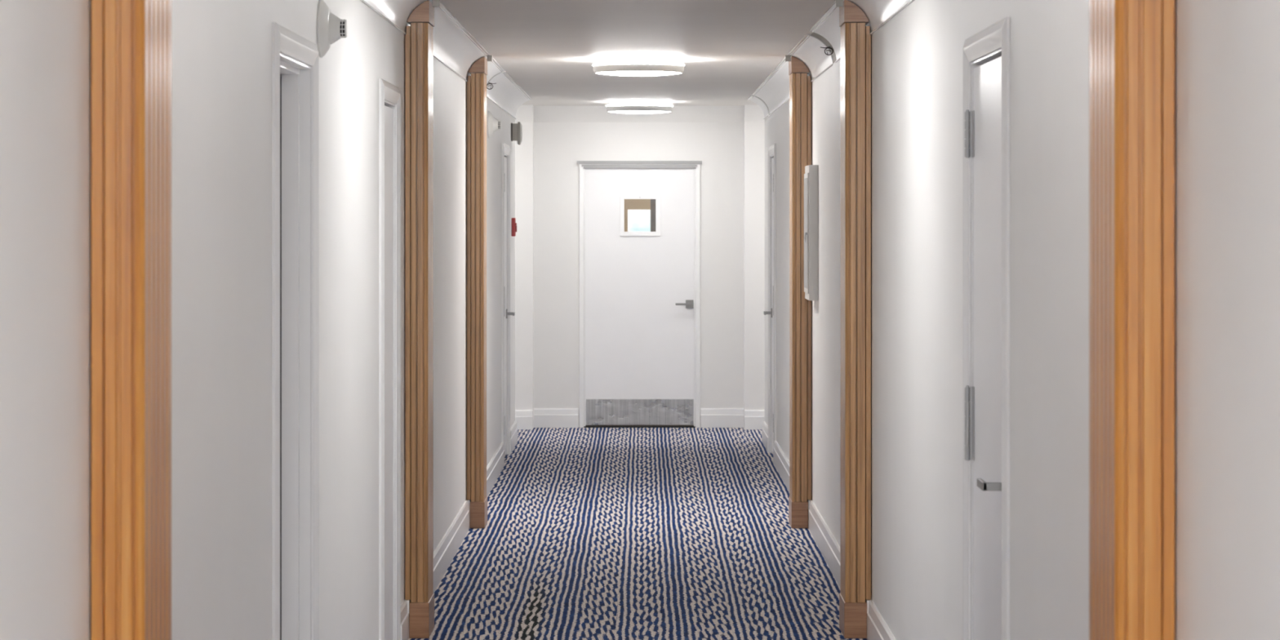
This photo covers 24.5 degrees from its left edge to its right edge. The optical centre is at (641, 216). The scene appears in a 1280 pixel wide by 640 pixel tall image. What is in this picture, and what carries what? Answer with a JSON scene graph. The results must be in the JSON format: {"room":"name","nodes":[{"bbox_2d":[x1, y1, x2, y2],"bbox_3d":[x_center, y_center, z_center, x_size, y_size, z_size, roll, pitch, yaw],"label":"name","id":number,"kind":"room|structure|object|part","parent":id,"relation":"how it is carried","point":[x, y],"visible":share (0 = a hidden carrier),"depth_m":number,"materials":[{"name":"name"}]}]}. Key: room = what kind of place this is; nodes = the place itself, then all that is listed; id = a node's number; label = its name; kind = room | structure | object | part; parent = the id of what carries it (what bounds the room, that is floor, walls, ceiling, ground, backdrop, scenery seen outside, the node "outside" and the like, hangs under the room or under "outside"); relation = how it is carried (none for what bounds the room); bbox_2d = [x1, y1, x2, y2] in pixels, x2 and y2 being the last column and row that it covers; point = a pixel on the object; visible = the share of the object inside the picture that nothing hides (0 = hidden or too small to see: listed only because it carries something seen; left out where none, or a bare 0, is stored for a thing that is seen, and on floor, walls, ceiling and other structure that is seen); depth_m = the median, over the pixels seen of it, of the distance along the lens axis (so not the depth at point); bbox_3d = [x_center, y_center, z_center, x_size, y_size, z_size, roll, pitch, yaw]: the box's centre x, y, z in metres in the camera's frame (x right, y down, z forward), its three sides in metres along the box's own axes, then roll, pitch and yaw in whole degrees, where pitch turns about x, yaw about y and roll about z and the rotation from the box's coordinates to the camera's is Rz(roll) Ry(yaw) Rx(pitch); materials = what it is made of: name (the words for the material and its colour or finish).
{"room":"hotel corridor","nodes":[
{"label":"hotel corridor","id":0,"kind":"room"},
{"bbox_2d":[0,0,515,639],"bbox_3d":[-1.035,0.395,9.000,0.210,2.510,25.200,0,0,0],"label":"wall","id":1,"kind":"structure","parent":0,"point":[221,50],"depth_m":6.62,"materials":[{"name":"paint"}]},
{"bbox_2d":[91,0,171,639],"bbox_3d":[-0.861,0.398,5.088,0.136,2.503,0.299,0,0,0],"label":"pilaster","id":2,"kind":"object","parent":1,"relation":"attached to","point":[131,39],"visible":1,"depth_m":4.95,"materials":[{"name":"wood"}]},
{"bbox_2d":[271,22,318,639],"bbox_3d":[-1.001,0.581,7.870,0.177,2.138,0.940,0,0,0],"label":"door","id":3,"kind":"structure","parent":1,"relation":"in","point":[295,58],"depth_m":8.25,"materials":[{"name":"paint"}]},
{"bbox_2d":[316,0,347,57],"bbox_3d":[-0.890,-0.542,8.500,0.078,0.168,0.168,0,0,0],"label":"smoke detector","id":4,"kind":"object","parent":1,"relation":"attached to","point":[330,28],"visible":0.99,"depth_m":8.46,"materials":[{"name":"plastic"}]},
{"bbox_2d":[378,78,400,639],"bbox_3d":[-1.001,0.581,10.785,0.177,2.138,0.750,0,0,0],"label":"door","id":5,"kind":"structure","parent":1,"relation":"in","point":[389,95],"depth_m":10.89,"materials":[{"name":"paint"}]},
{"bbox_2d":[360,0,432,34],"bbox_3d":[-0.868,-0.785,8.376,0.122,0.147,6.548,0,0,0],"label":"panel","id":6,"kind":"object","parent":1,"relation":"attached to","point":[397,12],"visible":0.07,"depth_m":11.01,"materials":[{"name":"paint"}]},
{"bbox_2d":[404,0,439,638],"bbox_3d":[-0.861,0.398,11.653,0.136,2.503,0.299,0,0,0],"label":"pilaster","id":7,"kind":"object","parent":1,"relation":"attached to","point":[419,37],"visible":0.98,"depth_m":11.51,"materials":[{"name":"brown wood"}]},
{"bbox_2d":[408,1,490,81],"bbox_3d":[-0.868,-0.785,13.676,0.122,0.147,4.048,0,0,0],"label":"panel","id":8,"kind":"object","parent":1,"relation":"attached to","point":[454,46],"visible":0.62,"depth_m":13.82,"materials":[{"name":"paint"}]},
{"bbox_3d":[-0.819,-0.855,13.676,0.024,0.008,4.048,0,0,0],"label":"rail","id":9,"kind":"part","parent":8,"relation":"part of","materials":[{"name":"paint"}]},
{"bbox_2d":[400,420,517,639],"bbox_3d":[-0.920,1.575,9.000,0.020,0.150,25.200,0,0,0],"label":"baseboard","id":10,"kind":"structure","parent":1,"relation":"attached to","point":[450,544],"depth_m":14.47,"materials":[{"name":"paint"}]},
{"bbox_2d":[466,55,492,528],"bbox_3d":[-0.861,0.398,15.713,0.136,2.503,0.299,0,0,0],"label":"pilaster","id":11,"kind":"object","parent":1,"relation":"attached to","point":[477,497],"visible":0.94,"depth_m":15.57,"materials":[{"name":"brown wood"}]},
{"bbox_2d":[468,57,505,84],"bbox_3d":[-0.868,-0.785,16.576,0.123,0.147,1.748,0,0,0],"label":"panel","id":12,"kind":"object","parent":1,"relation":"attached to","point":[494,68],"visible":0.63,"depth_m":16.87,"materials":[{"name":"paint"}]},
{"bbox_2d":[486,81,495,89],"bbox_3d":[-0.890,-0.774,17.404,0.062,0.048,0.053,0,0,0],"label":"loose wire","id":13,"kind":"object","parent":12,"relation":"attached to","point":[488,82],"visible":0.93,"depth_m":17.40,"materials":[{"name":"grey"}]},
{"bbox_3d":[-0.819,-0.855,16.526,0.024,0.008,1.648,0,0,0],"label":"rail","id":14,"kind":"part","parent":12,"relation":"part of","materials":[{"name":"paint"}]},
{"bbox_2d":[487,111,501,138],"bbox_3d":[-0.890,-0.553,17.800,0.078,0.168,0.168,0,0,0],"label":"smoke detector","id":15,"kind":"object","parent":1,"relation":"attached to","point":[493,124],"visible":1,"depth_m":17.76,"materials":[{"name":"plastic"}]},
{"bbox_2d":[501,142,515,456],"bbox_3d":[-0.983,0.581,19.975,0.214,2.138,0.950,0,0,0],"label":"door","id":16,"kind":"structure","parent":1,"relation":"in","point":[505,149],"depth_m":20.12,"materials":[{"name":"paint"}]},
{"bbox_3d":[-0.921,0.581,19.975,0.017,2.138,0.950,0,0,0],"label":"casing","id":17,"kind":"part","parent":16,"relation":"part of","materials":[{"name":"paint"}]},
{"bbox_2d":[486,71,532,119],"bbox_3d":[-0.868,-0.785,19.520,0.122,0.147,4.160,0,0,0],"label":"panel","id":18,"kind":"object","parent":1,"relation":"attached to","point":[506,93],"visible":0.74,"depth_m":19.21,"materials":[{"name":"paint"}]},
{"bbox_3d":[-0.819,-0.855,19.520,0.024,0.008,4.160,0,0,0],"label":"rail","id":19,"kind":"part","parent":18,"relation":"part of","materials":[{"name":"paint"}]},
{"bbox_2d":[511,217,516,236],"bbox_3d":[-0.912,0.077,21.050,0.036,0.132,0.110,0,0,0],"label":"station","id":20,"kind":"object","parent":1,"relation":"attached to","point":[513,220],"visible":1,"depth_m":21.00,"materials":[{"name":"red plastic"}]},
{"bbox_2d":[511,121,522,145],"bbox_3d":[-0.891,-0.591,20.980,0.077,0.162,0.124,0,0,0],"label":"fire alarm","id":21,"kind":"object","parent":1,"relation":"attached to","point":[516,128],"visible":1,"depth_m":20.92,"materials":[{"name":"grey"}]},
{"bbox_2d":[440,0,835,106],"bbox_3d":[0.000,-0.920,9.625,6.400,0.120,27.050,0,0,0],"label":"ceiling","id":22,"kind":"structure","parent":0,"point":[726,49],"depth_m":14.33,"materials":[{"name":"paint"}]},
{"bbox_2d":[592,57,684,75],"bbox_3d":[-0.018,-0.816,16.140,0.504,0.088,0.504,0,0,0],"label":"ceiling light","id":23,"kind":"object","parent":22,"relation":"attached to","point":[634,66],"visible":1,"depth_m":15.95,"materials":[{"name":"white plastic"}]},
{"bbox_3d":[-0.018,-0.849,16.140,0.410,0.022,0.410,0,0,0],"label":"mounting plate","id":24,"kind":"part","parent":23,"relation":"part of","materials":[{"name":"white plastic"}]},
{"bbox_2d":[595,71,681,75],"bbox_3d":[-0.018,-0.780,16.140,0.469,0.018,0.469,0,0,0],"label":"diffuser","id":25,"kind":"object","parent":23,"relation":"attached to","point":[606,73],"depth_m":16.02,"materials":[{"name":"white plastic"}]},
{"bbox_2d":[605,100,672,113],"bbox_3d":[-0.018,-0.816,22.100,0.504,0.088,0.504,0,0,0],"label":"ceiling light","id":26,"kind":"object","parent":22,"relation":"attached to","point":[632,106],"visible":1,"depth_m":21.91,"materials":[{"name":"white plastic"}]},
{"bbox_3d":[-0.018,-0.849,22.100,0.410,0.022,0.410,0,0,0],"label":"mounting plate","id":27,"kind":"part","parent":26,"relation":"part of","materials":[{"name":"white"}]},
{"bbox_2d":[609,111,669,113],"bbox_3d":[-0.018,-0.780,22.100,0.469,0.018,0.469,0,0,0],"label":"diffuser","id":28,"kind":"object","parent":26,"relation":"attached to","point":[620,112],"depth_m":21.98,"materials":[{"name":"white plastic"}]},
{"bbox_2d":[408,427,867,639],"bbox_3d":[0.000,1.710,12.550,6.400,0.120,32.900,0,0,0],"label":"floor","id":29,"kind":"structure","parent":0,"point":[588,533],"depth_m":14.53,"materials":[{"name":"carpet"}]},
{"bbox_2d":[515,106,764,428],"bbox_3d":[0.000,0.395,22.975,5.200,2.510,0.350,0,0,0],"label":"wall","id":30,"kind":"structure","parent":0,"point":[731,155],"depth_m":23.00,"materials":[{"name":"paint"}]},
{"bbox_2d":[533,106,743,122],"bbox_3d":[-0.025,-0.797,22.950,1.640,0.125,0.100,0,0,0],"label":"trim","id":31,"kind":"structure","parent":30,"relation":"attached to","point":[541,113],"depth_m":22.97,"materials":[{"name":"paint"}]},
{"bbox_2d":[577,160,702,427],"bbox_3d":[-0.018,0.609,23.040,0.975,2.083,0.220,0,0,0],"label":"door","id":32,"kind":"structure","parent":30,"relation":"in","point":[639,221],"depth_m":22.99,"materials":[{"name":"paint"}]},
{"bbox_3d":[-0.015,-0.007,22.987,0.314,0.322,0.010,0,0,0],"label":"viewing frame","id":33,"kind":"part","parent":32,"relation":"part of","materials":[{"name":"paint"}]},
{"bbox_3d":[-0.016,1.528,22.991,0.838,0.200,0.002,0,0,0],"label":"kick plate","id":34,"kind":"part","parent":32,"relation":"part of","materials":[{"name":"silver metal"}]},
{"bbox_3d":[-0.015,-0.007,23.013,0.244,0.252,0.006,0,0,0],"label":"glass","id":35,"kind":"part","parent":32,"relation":"part of","materials":[{"name":"white"}]},
{"bbox_3d":[0.372,0.685,22.987,0.060,0.064,0.009,0,0,0],"label":"lever handle","id":36,"kind":"part","parent":32,"relation":"part of","materials":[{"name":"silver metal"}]},
{"bbox_2d":[515,408,764,429],"bbox_3d":[0.000,1.575,22.890,5.200,0.150,0.220,0,0,0],"label":"baseboard","id":37,"kind":"structure","parent":30,"relation":"attached to","point":[543,417],"depth_m":22.98,"materials":[{"name":"paint"}]},
{"bbox_2d":[764,0,1279,639],"bbox_3d":[1.005,0.395,9.000,0.210,2.510,25.200,0,0,0],"label":"wall","id":38,"kind":"structure","parent":0,"point":[1227,52],"depth_m":6.58,"materials":[{"name":"paint"}]},
{"bbox_2d":[747,95,768,119],"bbox_3d":[0.837,-0.785,21.235,0.125,0.147,0.730,0,0,0],"label":"panel","id":39,"kind":"object","parent":38,"relation":"attached to","point":[758,101],"visible":1,"depth_m":21.18,"materials":[{"name":"paint"}]},
{"bbox_2d":[763,143,776,453],"bbox_3d":[0.953,0.581,20.170,0.214,2.138,0.900,0,0,0],"label":"door","id":40,"kind":"structure","parent":38,"relation":"in","point":[771,313],"depth_m":20.40,"materials":[{"name":"paint"}]},
{"bbox_3d":[0.891,0.581,20.170,0.017,2.138,0.900,0,0,0],"label":"casing","id":41,"kind":"part","parent":40,"relation":"part of","materials":[{"name":"paint"}]},
{"bbox_2d":[751,57,809,115],"bbox_3d":[0.837,-0.785,18.291,0.126,0.147,5.178,0,0,0],"label":"panel","id":42,"kind":"object","parent":38,"relation":"attached to","point":[774,91],"visible":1,"depth_m":18.65,"materials":[{"name":"paint"}]},
{"bbox_3d":[0.786,-0.855,18.226,0.024,0.008,5.048,0,0,0],"label":"rail","id":43,"kind":"part","parent":42,"relation":"part of","materials":[{"name":"paint"}]},
{"bbox_2d":[785,55,811,528],"bbox_3d":[0.830,0.398,15.713,0.139,2.503,0.299,0,0,0],"label":"pilaster","id":44,"kind":"object","parent":38,"relation":"attached to","point":[800,84],"visible":0.94,"depth_m":15.57,"materials":[{"name":"brown wood"}]},
{"bbox_2d":[786,34,832,81],"bbox_3d":[0.837,-0.785,14.790,0.125,0.147,1.820,0,0,0],"label":"panel","id":45,"kind":"object","parent":38,"relation":"attached to","point":[808,51],"visible":0.99,"depth_m":14.66,"materials":[{"name":"paint"}]},
{"bbox_3d":[0.786,-0.855,14.790,0.024,0.008,1.820,0,0,0],"label":"rail","id":46,"kind":"part","parent":45,"relation":"part of","materials":[{"name":"paint"}]},
{"bbox_2d":[804,164,817,300],"bbox_3d":[0.866,0.084,15.210,0.068,0.692,0.380,0,0,0],"label":"upper cabinet","id":47,"kind":"object","parent":38,"relation":"attached to","point":[811,175],"visible":1,"depth_m":15.02,"materials":[{"name":"metal"}]},
{"bbox_3d":[0.846,0.086,15.210,0.001,0.567,0.320,0,0,0],"label":"inset panel","id":48,"kind":"part","parent":47,"relation":"part of","materials":[{"name":"white"}]},
{"bbox_3d":[0.850,0.086,15.210,0.006,0.617,0.344,0,0,0],"label":"cabinet door","id":49,"kind":"part","parent":47,"relation":"part of","materials":[{"name":"paint"}]},
{"bbox_2d":[761,420,895,639],"bbox_3d":[0.890,1.575,9.000,0.020,0.150,25.200,0,0,0],"label":"baseboard","id":50,"kind":"structure","parent":38,"relation":"attached to","point":[877,628],"depth_m":14.16,"materials":[{"name":"paint"}]},
{"bbox_2d":[809,2,867,63],"bbox_3d":[0.837,-0.785,12.771,0.126,0.147,2.238,0,0,0],"label":"panel","id":51,"kind":"object","parent":38,"relation":"attached to","point":[827,28],"visible":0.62,"depth_m":13.16,"materials":[{"name":"paint"}]},
{"bbox_3d":[0.786,-0.855,12.626,0.024,0.008,1.948,0,0,0],"label":"rail","id":52,"kind":"part","parent":51,"relation":"part of","materials":[{"name":"paint"}]},
{"bbox_2d":[820,45,833,55],"bbox_3d":[0.860,-0.774,13.704,0.062,0.048,0.053,0,0,0],"label":"loose wire","id":53,"kind":"object","parent":51,"relation":"attached to","point":[829,47],"visible":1,"depth_m":13.70,"materials":[{"name":"grey"}]},
{"bbox_2d":[835,0,871,638],"bbox_3d":[0.830,0.398,11.653,0.139,2.503,0.299,0,0,0],"label":"pilaster","id":54,"kind":"object","parent":38,"relation":"attached to","point":[855,595],"visible":0.98,"depth_m":11.51,"materials":[{"name":"brown wood"}]},
{"bbox_2d":[843,0,914,34],"bbox_3d":[0.837,-0.785,8.376,0.125,0.147,6.548,0,0,0],"label":"panel","id":55,"kind":"object","parent":38,"relation":"attached to","point":[878,12],"visible":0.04,"depth_m":11.00,"materials":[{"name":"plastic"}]},
{"bbox_2d":[963,17,1009,639],"bbox_3d":[0.953,0.581,7.660,0.214,2.138,0.920,0,0,0],"label":"door","id":56,"kind":"structure","parent":38,"relation":"in","point":[986,53],"depth_m":7.74,"materials":[{"name":"paint"}]},
{"bbox_2d":[1088,0,1174,639],"bbox_3d":[0.830,0.398,5.088,0.139,2.503,0.299,0,0,0],"label":"pilaster","id":57,"kind":"object","parent":38,"relation":"attached to","point":[1131,42],"visible":1,"depth_m":4.95,"materials":[{"name":"wood"}]},
{"bbox_3d":[-1.920,0.395,22.300,1.660,2.510,1.700,0,0,0],"label":"wall","id":58,"kind":"structure","parent":0,"visible":0},
{"bbox_2d":[515,104,533,121],"bbox_3d":[-1.717,-0.797,22.750,1.745,0.125,0.100,0,0,0],"label":"trim","id":59,"kind":"structure","parent":58,"relation":"attached to","point":[524,113],"depth_m":22.77,"materials":[{"name":"paint"}]},
{"bbox_3d":[1.905,0.395,22.300,1.690,2.510,1.700,0,0,0],"label":"wall","id":60,"kind":"structure","parent":0,"visible":0},
{"bbox_2d":[744,104,764,121],"bbox_3d":[1.692,-0.797,22.750,1.795,0.125,0.100,0,0,0],"label":"trim","id":61,"kind":"structure","parent":60,"relation":"attached to","point":[753,113],"depth_m":22.77,"materials":[{"name":"paint"}]}
]}

